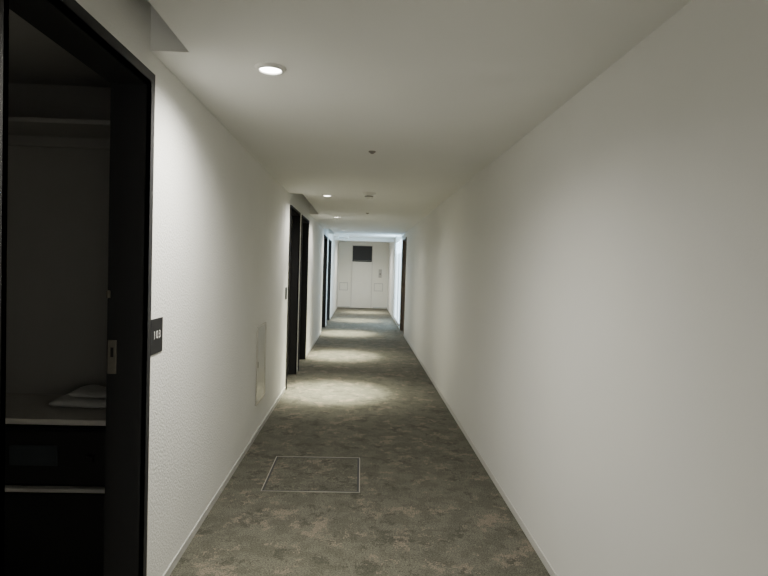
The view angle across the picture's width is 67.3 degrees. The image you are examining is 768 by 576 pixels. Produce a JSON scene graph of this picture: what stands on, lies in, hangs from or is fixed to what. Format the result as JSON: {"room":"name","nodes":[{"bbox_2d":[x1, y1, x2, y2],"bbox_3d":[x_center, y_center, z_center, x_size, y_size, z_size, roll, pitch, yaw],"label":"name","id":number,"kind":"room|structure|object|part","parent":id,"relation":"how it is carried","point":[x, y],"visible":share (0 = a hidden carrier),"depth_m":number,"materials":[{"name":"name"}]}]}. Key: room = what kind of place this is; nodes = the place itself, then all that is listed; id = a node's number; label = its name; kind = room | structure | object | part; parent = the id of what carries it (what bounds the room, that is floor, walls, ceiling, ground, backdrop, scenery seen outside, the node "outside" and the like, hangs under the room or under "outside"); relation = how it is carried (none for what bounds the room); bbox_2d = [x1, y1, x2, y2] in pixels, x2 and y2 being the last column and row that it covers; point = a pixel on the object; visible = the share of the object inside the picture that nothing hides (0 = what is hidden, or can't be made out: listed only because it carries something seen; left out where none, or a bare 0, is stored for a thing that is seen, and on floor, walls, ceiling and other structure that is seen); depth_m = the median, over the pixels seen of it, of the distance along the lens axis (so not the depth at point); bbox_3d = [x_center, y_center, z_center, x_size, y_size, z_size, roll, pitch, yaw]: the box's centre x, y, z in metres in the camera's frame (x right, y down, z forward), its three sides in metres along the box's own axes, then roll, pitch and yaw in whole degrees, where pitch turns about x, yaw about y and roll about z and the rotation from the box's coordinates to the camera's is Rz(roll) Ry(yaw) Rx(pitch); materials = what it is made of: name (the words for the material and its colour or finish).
{"room":"hotel corridor","nodes":[
{"label":"hotel corridor","id":0,"kind":"room"},
{"bbox_2d":[6,83,110,394],"bbox_3d":[-2.140,-0.038,3.031,1.960,2.800,0.100,2,2,-2],"label":"wall","id":1,"kind":"structure","parent":0,"point":[58,198],"depth_m":2.99,"materials":[{"name":"paint"}]},
{"bbox_2d":[8,117,109,149],"bbox_3d":[-1.660,-0.751,2.804,1.059,0.070,0.340,2,2,-2],"label":"wall shelf","id":2,"kind":"object","parent":1,"relation":"attached to","point":[22,131],"visible":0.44,"depth_m":2.86,"materials":[{"name":"wood"}]},
{"bbox_2d":[8,9,110,86],"bbox_3d":[-2.038,-1.033,1.168,1.960,0.080,3.560,2,2,-2],"label":"ceiling","id":3,"kind":"structure","parent":0,"point":[34,58],"depth_m":2.63,"materials":[{"name":"paint"}]},
{"bbox_2d":[75,0,338,575],"bbox_3d":[-1.297,-0.245,8.503,0.140,2.900,27.100,2,2,-2],"label":"wall","id":4,"kind":"structure","parent":0,"point":[220,242],"depth_m":3.32,"materials":[{"name":"paint"}]},
{"bbox_2d":[0,0,154,575],"bbox_3d":[-1.052,0.278,1.922,0.158,2.310,1.060,2,2,-2],"label":"door frame","id":5,"kind":"structure","parent":4,"relation":"in","point":[66,23],"depth_m":2.38,"materials":[{"name":"wood"}]},
{"bbox_3d":[-1.126,0.286,2.388,0.035,0.140,0.006,2,2,-2],"label":"strike plate","id":6,"kind":"part","parent":5,"relation":"part of","materials":[{"name":"metal"}]},
{"bbox_2d":[150,317,162,355],"bbox_3d":[-1.005,0.211,2.550,0.005,0.155,0.145,2,2,-2],"label":"number sign","id":7,"kind":"object","parent":4,"relation":"attached to","point":[156,324],"visible":0.98,"depth_m":2.55,"materials":[{"name":"black plastic"}]},
{"bbox_2d":[163,307,336,575],"bbox_3d":[-1.268,1.183,8.554,0.006,0.045,27.100,2,2,-2],"label":"baseboard","id":8,"kind":"structure","parent":4,"relation":"attached to","point":[188,540],"depth_m":3.73,"materials":[{"name":"grey plastic"}]},
{"bbox_2d":[255,322,265,405],"bbox_3d":[-1.123,0.680,5.268,0.010,0.700,0.440,2,2,-2],"label":"access panel","id":9,"kind":"object","parent":4,"relation":"attached to","point":[261,329],"visible":1,"depth_m":5.25,"materials":[{"name":"metal"}]},
{"bbox_3d":[-1.125,0.680,5.268,0.004,0.660,0.400,2,2,-2],"label":"panel","id":10,"kind":"part","parent":9,"relation":"part of","materials":[{"name":"grey metal"}]},
{"bbox_2d":[285,205,300,389],"bbox_3d":[-1.267,0.099,7.605,0.160,2.275,1.090,2,2,-2],"label":"door","id":11,"kind":"structure","parent":4,"relation":"in","point":[295,215],"depth_m":8.09,"materials":[{"name":"laminate"}]},
{"bbox_2d":[298,215,308,369],"bbox_3d":[-1.318,0.052,8.954,0.160,2.275,1.070,2,2,-2],"label":"door","id":12,"kind":"structure","parent":4,"relation":"in","point":[304,221],"depth_m":9.43,"materials":[{"name":"laminate"}]},
{"bbox_2d":[321,234,327,332],"bbox_3d":[-1.509,-0.121,13.957,0.160,2.275,1.250,2,2,-2],"label":"door","id":13,"kind":"structure","parent":4,"relation":"in","point":[325,236],"depth_m":14.53,"materials":[{"name":"laminate"}]},
{"bbox_2d":[326,239,331,324],"bbox_3d":[-1.583,-0.189,15.904,0.160,2.275,1.350,2,2,-2],"label":"door","id":14,"kind":"structure","parent":4,"relation":"in","point":[330,241],"depth_m":16.52,"materials":[{"name":"laminate"}]},
{"bbox_2d":[170,307,549,575],"bbox_3d":[-1.295,1.255,8.556,4.157,0.100,27.300,2,2,-2],"label":"floor","id":15,"kind":"structure","parent":0,"point":[426,504],"depth_m":3.90,"materials":[{"name":"carpet"}]},
{"bbox_2d":[5,485,104,492],"bbox_3d":[-1.716,0.987,2.803,1.049,0.795,0.460,2,2,-2],"label":"shelf","id":16,"kind":"object","parent":15,"relation":"on","point":[8,488],"visible":0.02,"depth_m":2.58,"materials":[{"name":"grey laminate"}]},
{"bbox_2d":[5,393,105,425],"bbox_3d":[-1.698,0.578,2.779,1.059,0.025,0.480,2,2,-2],"label":"countertop","id":17,"kind":"structure","parent":16,"relation":"on","point":[20,408],"depth_m":2.65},
{"bbox_2d":[49,393,105,407],"bbox_3d":[-1.389,0.548,2.845,0.400,0.046,0.240,2,2,-2],"label":"folded towel","id":18,"kind":"object","parent":17,"relation":"on","point":[66,400],"visible":0.34,"depth_m":2.73,"materials":[{"name":"white fabric"}]},
{"bbox_2d":[69,384,105,397],"bbox_3d":[-1.358,0.507,2.845,0.300,0.037,0.200,2,2,-2],"label":"folded towel","id":19,"kind":"object","parent":18,"relation":"on","point":[89,391],"visible":0.61,"depth_m":2.77,"materials":[{"name":"white fabric"}]},
{"bbox_2d":[5,424,105,486],"bbox_3d":[-1.493,0.756,2.776,0.520,0.268,0.395,2,2,-2],"label":"safe","id":20,"kind":"object","parent":16,"relation":"on","point":[42,455],"visible":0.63,"depth_m":2.59,"materials":[{"name":"black metal"}]},
{"bbox_3d":[-1.321,0.768,2.593,0.030,0.030,0.017,2,2,-2],"label":"knob","id":21,"kind":"part","parent":20,"relation":"part of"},
{"bbox_2d":[261,456,359,492],"bbox_3d":[-0.513,1.371,4.274,0.670,0.004,0.720,2,2,-2],"label":"floor hatch","id":22,"kind":"object","parent":15,"relation":"on","point":[287,473],"visible":1,"depth_m":4.22,"materials":[{"name":"carpet"}]},
{"bbox_2d":[337,242,388,307],"bbox_3d":[-0.793,-0.686,22.150,2.187,2.900,0.150,2,2,-2],"label":"wall","id":23,"kind":"structure","parent":0,"point":[380,250],"depth_m":22.08,"materials":[{"name":"paint"}]},
{"bbox_2d":[339,282,347,289],"bbox_3d":[-1.543,-0.066,22.060,0.320,0.300,0.016,2,2,-2],"label":"access panel","id":24,"kind":"object","parent":23,"relation":"attached to","point":[343,285],"visible":1,"depth_m":22.05,"materials":[{"name":"grey plastic"}]},
{"bbox_3d":[-1.542,-0.066,22.055,0.284,0.264,0.006,2,2,-2],"label":"panel","id":25,"kind":"part","parent":24,"relation":"part of","materials":[{"name":"white metal"}]},
{"bbox_2d":[350,245,372,307],"bbox_3d":[-0.851,-0.435,22.064,0.800,2.400,0.035,2,2,-2],"label":"door","id":26,"kind":"structure","parent":23,"relation":"in","point":[361,276],"depth_m":22.06,"materials":[{"name":"white"}]},
{"bbox_3d":[-0.824,-1.319,22.041,0.700,0.530,0.022,2,2,-2],"label":"transom pane","id":27,"kind":"part","parent":26,"relation":"part of","materials":[{"name":"black glass"}]},
{"bbox_3d":[-0.824,-1.304,22.035,0.740,0.600,0.035,2,2,-2],"label":"transom frame","id":28,"kind":"part","parent":26,"relation":"part of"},
{"bbox_2d":[338,306,386,308],"bbox_3d":[-0.835,0.743,22.118,1.887,0.045,0.010,2,2,-2],"label":"baseboard","id":29,"kind":"structure","parent":23,"relation":"attached to","point":[338,306],"depth_m":22.13,"materials":[{"name":"grey plastic"}]},
{"bbox_2d":[374,283,382,290],"bbox_3d":[-0.214,-0.026,22.112,0.340,0.300,0.016,2,2,-2],"label":"access panel","id":30,"kind":"object","parent":23,"relation":"attached to","point":[377,286],"visible":1,"depth_m":22.10,"materials":[{"name":"grey plastic"}]},
{"bbox_2d":[148,0,690,242],"bbox_3d":[-0.237,-1.413,8.503,1.907,0.500,27.100,2,2,-2],"label":"ceiling","id":31,"kind":"structure","parent":0,"point":[440,90],"depth_m":2.62,"materials":[{"name":"paint"}]},
{"bbox_2d":[254,62,286,75],"bbox_3d":[-0.502,-0.965,2.551,0.140,0.014,0.140,2,2,-2],"label":"recessed light","id":32,"kind":"object","parent":31,"relation":"in","point":[272,69],"visible":1,"depth_m":2.54,"materials":[{"name":"white plastic"}]},
{"bbox_2d":[338,234,348,238],"bbox_3d":[-1.190,-1.516,16.965,0.300,0.120,0.100,2,2,-2],"label":"emergency light","id":33,"kind":"object","parent":31,"relation":"attached to","point":[339,236],"visible":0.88,"depth_m":16.93,"materials":[{"name":"white plastic"}]},
{"bbox_2d":[334,237,393,241],"bbox_3d":[-0.622,-1.552,18.422,1.907,0.110,0.150,2,2,-2],"label":"beam","id":34,"kind":"structure","parent":31,"relation":"attached to","point":[335,238],"depth_m":18.35,"materials":[{"name":"white paint"}]},
{"bbox_2d":[362,192,375,199],"bbox_3d":[-0.173,-1.059,6.666,0.156,0.080,0.156,2,2,-2],"label":"smoke detector","id":35,"kind":"object","parent":31,"relation":"attached to","point":[368,195],"visible":1,"depth_m":6.62,"materials":[{"name":"white plastic"}]},
{"bbox_2d":[387,0,767,575],"bbox_3d":[0.748,-0.184,8.584,0.140,2.900,27.100,2,2,-2],"label":"wall","id":36,"kind":"structure","parent":0,"point":[590,307],"depth_m":2.17,"materials":[{"name":"paint"}]},
{"bbox_2d":[394,237,401,326],"bbox_3d":[0.409,-0.200,16.080,0.070,2.310,2.700,2,2,-2],"label":"window","id":37,"kind":"structure","parent":36,"relation":"in","point":[398,256],"depth_m":16.07,"materials":[{"name":"white glass"}]},
{"bbox_2d":[400,237,406,335],"bbox_3d":[0.533,-0.054,13.837,0.160,2.275,1.150,2,2,-2],"label":"door","id":38,"kind":"structure","parent":36,"relation":"in","point":[404,248],"depth_m":14.35,"materials":[{"name":"brown laminate"}]},
{"bbox_2d":[387,308,556,575],"bbox_3d":[0.631,1.240,8.628,0.006,0.045,27.100,2,2,-2],"label":"baseboard","id":39,"kind":"structure","parent":36,"relation":"attached to","point":[529,536],"depth_m":4.00,"materials":[{"name":"grey plastic"}]}
]}

